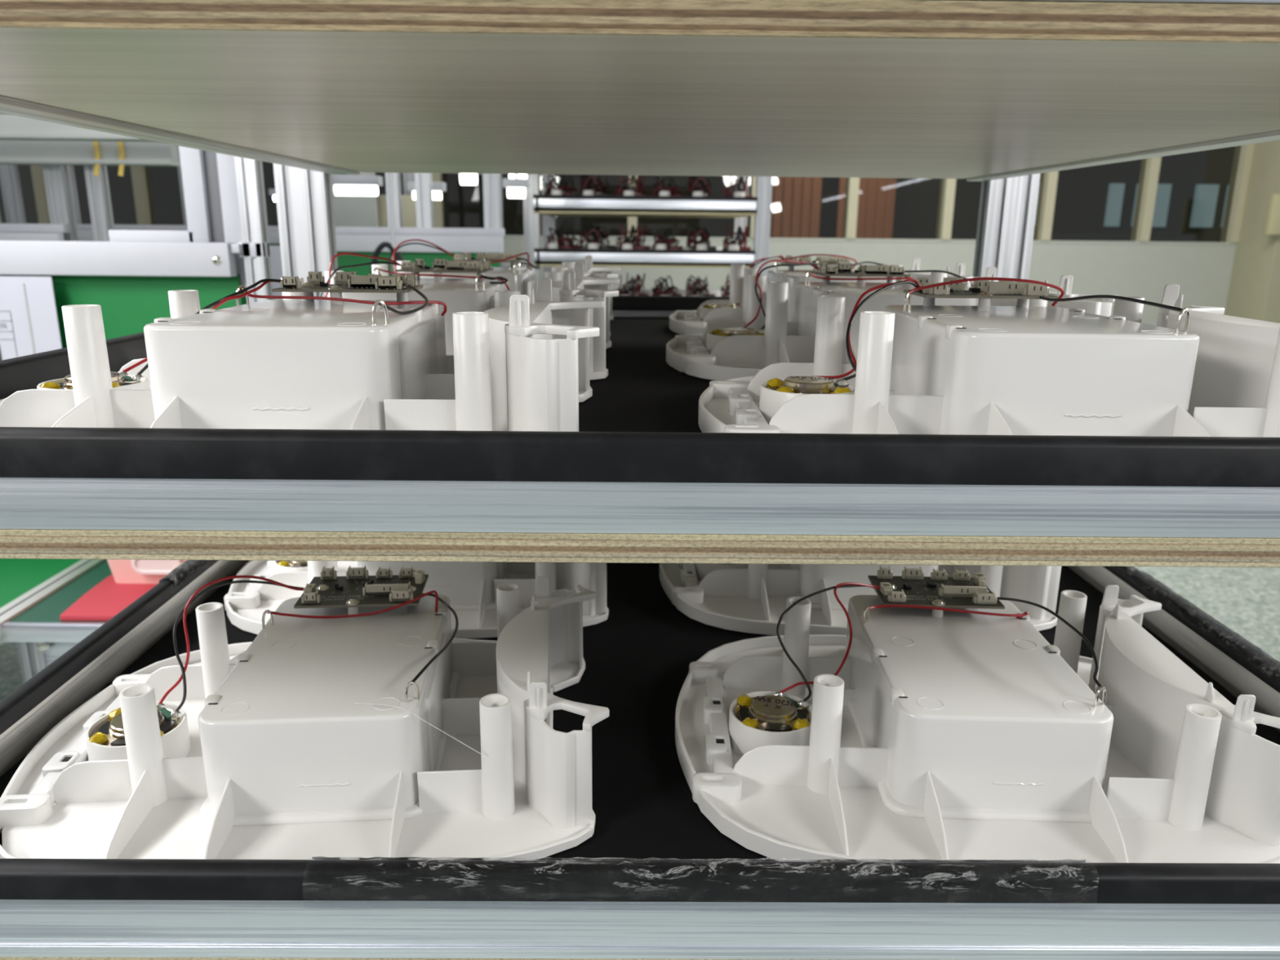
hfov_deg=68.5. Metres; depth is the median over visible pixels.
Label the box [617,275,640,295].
assembly
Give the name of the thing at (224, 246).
workbench
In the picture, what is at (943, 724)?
housing
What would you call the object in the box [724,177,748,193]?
assembly
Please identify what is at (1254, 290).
wall
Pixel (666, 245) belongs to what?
assembly
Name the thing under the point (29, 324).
instruction sheet
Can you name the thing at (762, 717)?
cup
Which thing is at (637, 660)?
foam mat
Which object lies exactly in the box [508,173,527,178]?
lamp
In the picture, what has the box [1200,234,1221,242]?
storage cabinet
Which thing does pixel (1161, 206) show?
window
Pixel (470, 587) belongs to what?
housing
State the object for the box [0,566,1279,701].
floor
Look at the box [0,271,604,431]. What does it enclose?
housing
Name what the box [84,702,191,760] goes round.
cup
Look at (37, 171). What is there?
pillar
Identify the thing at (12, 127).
carrier
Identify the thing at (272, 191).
lamp
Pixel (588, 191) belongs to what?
assembly
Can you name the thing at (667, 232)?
assembly
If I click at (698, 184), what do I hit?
assembly
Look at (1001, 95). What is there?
storage rack
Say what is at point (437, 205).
pillar
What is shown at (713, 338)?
cup
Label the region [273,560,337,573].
cup
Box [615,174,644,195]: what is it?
assembly
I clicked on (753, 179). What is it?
pillar
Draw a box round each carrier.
[0,114,155,142]
[0,140,181,176]
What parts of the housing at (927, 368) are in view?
plate, screw post, screw post, screw post, bracket arm, screw post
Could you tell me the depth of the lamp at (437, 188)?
3.14 m
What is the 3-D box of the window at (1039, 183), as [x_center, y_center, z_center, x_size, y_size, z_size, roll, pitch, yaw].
[3.522,-2.508,8.552,0.180,0.374,0.058,0,15,-1]
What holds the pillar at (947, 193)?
in the wall at (1202, 273)
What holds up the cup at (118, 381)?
on the housing at (335, 362)
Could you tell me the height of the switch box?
0.216 m
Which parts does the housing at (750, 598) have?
screw post, screw post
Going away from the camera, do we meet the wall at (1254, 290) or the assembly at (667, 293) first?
the assembly at (667, 293)
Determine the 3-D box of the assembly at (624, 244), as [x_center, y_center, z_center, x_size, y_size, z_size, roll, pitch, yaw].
[-0.038,-0.886,3.505,0.109,0.135,0.101,0,15,-1]
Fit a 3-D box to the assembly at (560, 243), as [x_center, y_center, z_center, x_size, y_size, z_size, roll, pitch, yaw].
[-0.308,-0.882,3.502,0.108,0.124,0.101,4,15,13]
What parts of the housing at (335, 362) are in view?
screw post, screw post, panel, screw post, screw post, bracket arm, bracket arm, plate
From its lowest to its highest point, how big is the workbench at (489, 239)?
1.908 m
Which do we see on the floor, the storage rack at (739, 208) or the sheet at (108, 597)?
the storage rack at (739, 208)
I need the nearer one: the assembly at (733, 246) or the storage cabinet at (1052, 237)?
the assembly at (733, 246)
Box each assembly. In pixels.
[543,174,573,195]
[545,226,574,248]
[556,226,582,248]
[558,177,578,195]
[579,225,608,248]
[580,174,610,195]
[588,177,609,194]
[588,226,615,248]
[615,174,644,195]
[615,223,644,249]
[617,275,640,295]
[622,175,645,194]
[622,272,648,295]
[624,223,650,249]
[651,226,680,249]
[652,175,680,195]
[652,278,675,296]
[656,275,681,296]
[657,227,682,249]
[659,177,680,195]
[685,278,707,296]
[686,226,715,249]
[688,175,717,196]
[688,226,716,249]
[688,275,715,296]
[689,177,711,195]
[720,273,730,296]
[720,275,730,296]
[722,224,751,250]
[723,176,752,196]
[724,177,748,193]
[724,225,751,249]
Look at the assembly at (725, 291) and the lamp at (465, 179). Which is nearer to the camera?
the lamp at (465, 179)
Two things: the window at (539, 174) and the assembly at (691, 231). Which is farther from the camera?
the window at (539, 174)
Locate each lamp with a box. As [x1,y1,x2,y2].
[268,188,276,201]
[331,174,382,195]
[406,181,446,199]
[457,173,477,185]
[502,173,529,198]
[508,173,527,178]
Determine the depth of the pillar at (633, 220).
5.54 m
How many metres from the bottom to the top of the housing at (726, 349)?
0.085 m
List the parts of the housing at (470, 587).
screw post, panel, screw post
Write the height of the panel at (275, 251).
1.195 m
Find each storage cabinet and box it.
[1032,235,1062,240]
[1051,232,1131,241]
[1149,236,1217,242]
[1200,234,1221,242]
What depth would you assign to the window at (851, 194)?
5.54 m
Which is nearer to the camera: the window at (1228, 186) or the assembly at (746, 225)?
the assembly at (746, 225)
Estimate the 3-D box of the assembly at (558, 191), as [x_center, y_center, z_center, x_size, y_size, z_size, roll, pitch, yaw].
[-0.300,-1.063,3.457,0.108,0.124,0.101,-2,15,-11]
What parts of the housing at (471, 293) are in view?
screw post, screw post, panel, screw post, screw post, bracket arm, bracket arm, plate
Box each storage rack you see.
[0,0,1279,959]
[523,173,772,297]
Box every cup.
[36,374,150,389]
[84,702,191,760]
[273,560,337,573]
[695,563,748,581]
[706,331,764,354]
[728,690,812,756]
[759,379,854,424]
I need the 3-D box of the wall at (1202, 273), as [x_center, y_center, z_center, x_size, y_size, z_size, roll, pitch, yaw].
[-1.487,-0.872,5.776,10.080,1.206,0.118,0,15,-1]
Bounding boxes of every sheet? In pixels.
[0,275,62,360]
[59,573,157,621]
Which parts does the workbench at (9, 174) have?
leg, leg, leg, rail, green panel, leg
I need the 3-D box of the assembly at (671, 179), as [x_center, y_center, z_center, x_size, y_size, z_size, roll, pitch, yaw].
[0.114,-1.115,3.666,0.108,0.124,0.101,4,15,11]
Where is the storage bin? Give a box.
[106,559,186,583]
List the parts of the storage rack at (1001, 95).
frame rail, post, frame rail, frame rail, frame rail, post, frame rail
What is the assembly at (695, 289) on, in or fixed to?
on the storage rack at (739, 208)
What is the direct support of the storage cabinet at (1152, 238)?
on the floor
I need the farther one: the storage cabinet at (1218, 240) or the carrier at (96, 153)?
the storage cabinet at (1218, 240)
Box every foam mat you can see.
[0,562,1279,861]
[578,316,712,432]
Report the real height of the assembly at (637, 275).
0.135 m
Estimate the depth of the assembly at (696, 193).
3.46 m
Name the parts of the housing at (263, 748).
screw post, screw post, panel, screw post, screw post, bracket arm, bracket arm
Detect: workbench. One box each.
[0,112,414,304]
[0,146,274,682]
[0,164,115,683]
[334,172,504,275]
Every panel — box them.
[269,245,282,299]
[835,177,896,239]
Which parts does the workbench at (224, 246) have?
leg, rail, green panel, leg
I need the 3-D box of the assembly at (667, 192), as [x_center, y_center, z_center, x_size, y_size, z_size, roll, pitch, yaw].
[0.098,-1.060,3.459,0.108,0.124,0.101,0,15,-4]
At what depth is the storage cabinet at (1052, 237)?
7.41 m
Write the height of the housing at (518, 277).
0.096 m
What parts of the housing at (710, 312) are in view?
plate, screw post, screw post, screw post, screw post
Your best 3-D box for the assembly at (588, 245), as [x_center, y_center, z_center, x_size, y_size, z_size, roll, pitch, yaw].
[-0.169,-0.883,3.506,0.107,0.127,0.101,-2,15,-10]
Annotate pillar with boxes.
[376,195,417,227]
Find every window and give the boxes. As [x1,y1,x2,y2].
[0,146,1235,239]
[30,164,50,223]
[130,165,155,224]
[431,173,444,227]
[538,173,541,235]
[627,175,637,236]
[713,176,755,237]
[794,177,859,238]
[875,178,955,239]
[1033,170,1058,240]
[1034,182,1039,225]
[1103,183,1124,226]
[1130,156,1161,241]
[1130,183,1172,226]
[1189,184,1219,227]
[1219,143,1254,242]
[1220,184,1229,227]
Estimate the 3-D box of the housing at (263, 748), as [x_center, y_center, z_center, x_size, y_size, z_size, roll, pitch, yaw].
[-0.192,0.120,0.575,0.338,0.094,0.278,-1,15,-5]
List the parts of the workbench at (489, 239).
leg, green panel, rail, leg, leg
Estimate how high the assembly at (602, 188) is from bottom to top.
0.127 m
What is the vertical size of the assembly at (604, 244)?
0.127 m
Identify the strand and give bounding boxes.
[355,702,481,754]
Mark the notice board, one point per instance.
(348, 211)
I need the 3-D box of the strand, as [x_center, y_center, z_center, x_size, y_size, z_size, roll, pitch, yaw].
[-0.119,0.132,0.502,0.073,0.021,0.001,4,15,14]
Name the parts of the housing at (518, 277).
screw post, screw post, panel, screw post, screw post, bracket arm, bracket arm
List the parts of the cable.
rod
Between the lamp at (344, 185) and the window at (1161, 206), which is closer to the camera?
the lamp at (344, 185)
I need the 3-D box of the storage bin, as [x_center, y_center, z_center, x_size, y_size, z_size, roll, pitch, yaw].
[-0.738,0.078,1.505,0.216,0.144,0.151,0,15,-1]
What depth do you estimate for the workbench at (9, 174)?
3.89 m
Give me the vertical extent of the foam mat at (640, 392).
0.009 m
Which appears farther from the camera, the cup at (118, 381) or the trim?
the trim
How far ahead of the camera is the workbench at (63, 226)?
2.31 m
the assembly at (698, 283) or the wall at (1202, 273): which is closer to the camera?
the assembly at (698, 283)
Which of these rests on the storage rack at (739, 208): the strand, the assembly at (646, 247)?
the assembly at (646, 247)
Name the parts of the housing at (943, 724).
screw post, screw post, screw post, bracket arm, screw post, bracket arm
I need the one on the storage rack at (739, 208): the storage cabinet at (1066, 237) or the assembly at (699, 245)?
the assembly at (699, 245)
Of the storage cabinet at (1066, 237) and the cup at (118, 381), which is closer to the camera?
the cup at (118, 381)
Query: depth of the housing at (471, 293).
0.72 m
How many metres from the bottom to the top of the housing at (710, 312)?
0.083 m
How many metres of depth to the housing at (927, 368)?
0.47 m
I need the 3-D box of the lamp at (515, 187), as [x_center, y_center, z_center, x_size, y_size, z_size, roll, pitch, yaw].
[-0.411,-1.638,3.003,0.086,1.415,0.050,0,15,-1]
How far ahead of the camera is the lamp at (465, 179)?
3.00 m
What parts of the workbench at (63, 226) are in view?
leg, rail, leg, leg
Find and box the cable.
[370,172,404,275]
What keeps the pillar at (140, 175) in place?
in the wall at (1202, 273)
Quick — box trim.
[460,235,1236,244]
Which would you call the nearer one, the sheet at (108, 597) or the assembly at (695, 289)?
the sheet at (108, 597)
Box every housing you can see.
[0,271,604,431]
[0,565,608,860]
[223,560,608,639]
[280,252,619,380]
[371,239,620,320]
[659,563,1061,635]
[666,259,1115,380]
[669,253,997,334]
[675,565,1279,863]
[697,276,1279,437]
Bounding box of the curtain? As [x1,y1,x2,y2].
[769,176,822,238]
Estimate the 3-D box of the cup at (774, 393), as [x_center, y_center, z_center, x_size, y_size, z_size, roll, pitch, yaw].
[0.094,-0.041,0.526,0.054,0.023,0.054,1,15,1]
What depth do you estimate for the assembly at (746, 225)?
3.72 m
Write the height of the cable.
0.684 m
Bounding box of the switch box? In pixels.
[1264,194,1279,235]
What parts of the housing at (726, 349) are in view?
plate, screw post, screw post, screw post, screw post, bracket arm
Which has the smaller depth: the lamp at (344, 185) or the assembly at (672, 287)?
the lamp at (344, 185)
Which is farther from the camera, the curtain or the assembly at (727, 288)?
the curtain
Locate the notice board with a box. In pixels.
[331,171,377,226]
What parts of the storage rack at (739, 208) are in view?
post, post, frame rail, frame rail, frame rail, frame rail, post, post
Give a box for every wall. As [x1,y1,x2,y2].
[503,237,1235,325]
[1224,140,1279,323]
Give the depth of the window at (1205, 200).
8.54 m
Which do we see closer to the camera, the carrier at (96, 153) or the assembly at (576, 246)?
the carrier at (96, 153)
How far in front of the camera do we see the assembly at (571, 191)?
3.67 m
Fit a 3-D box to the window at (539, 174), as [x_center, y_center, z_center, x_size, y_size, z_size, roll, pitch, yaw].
[-0.878,-1.880,5.495,0.577,0.866,0.108,0,15,-1]
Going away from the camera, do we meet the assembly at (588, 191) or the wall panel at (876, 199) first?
the assembly at (588, 191)
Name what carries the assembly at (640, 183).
on the storage rack at (739, 208)

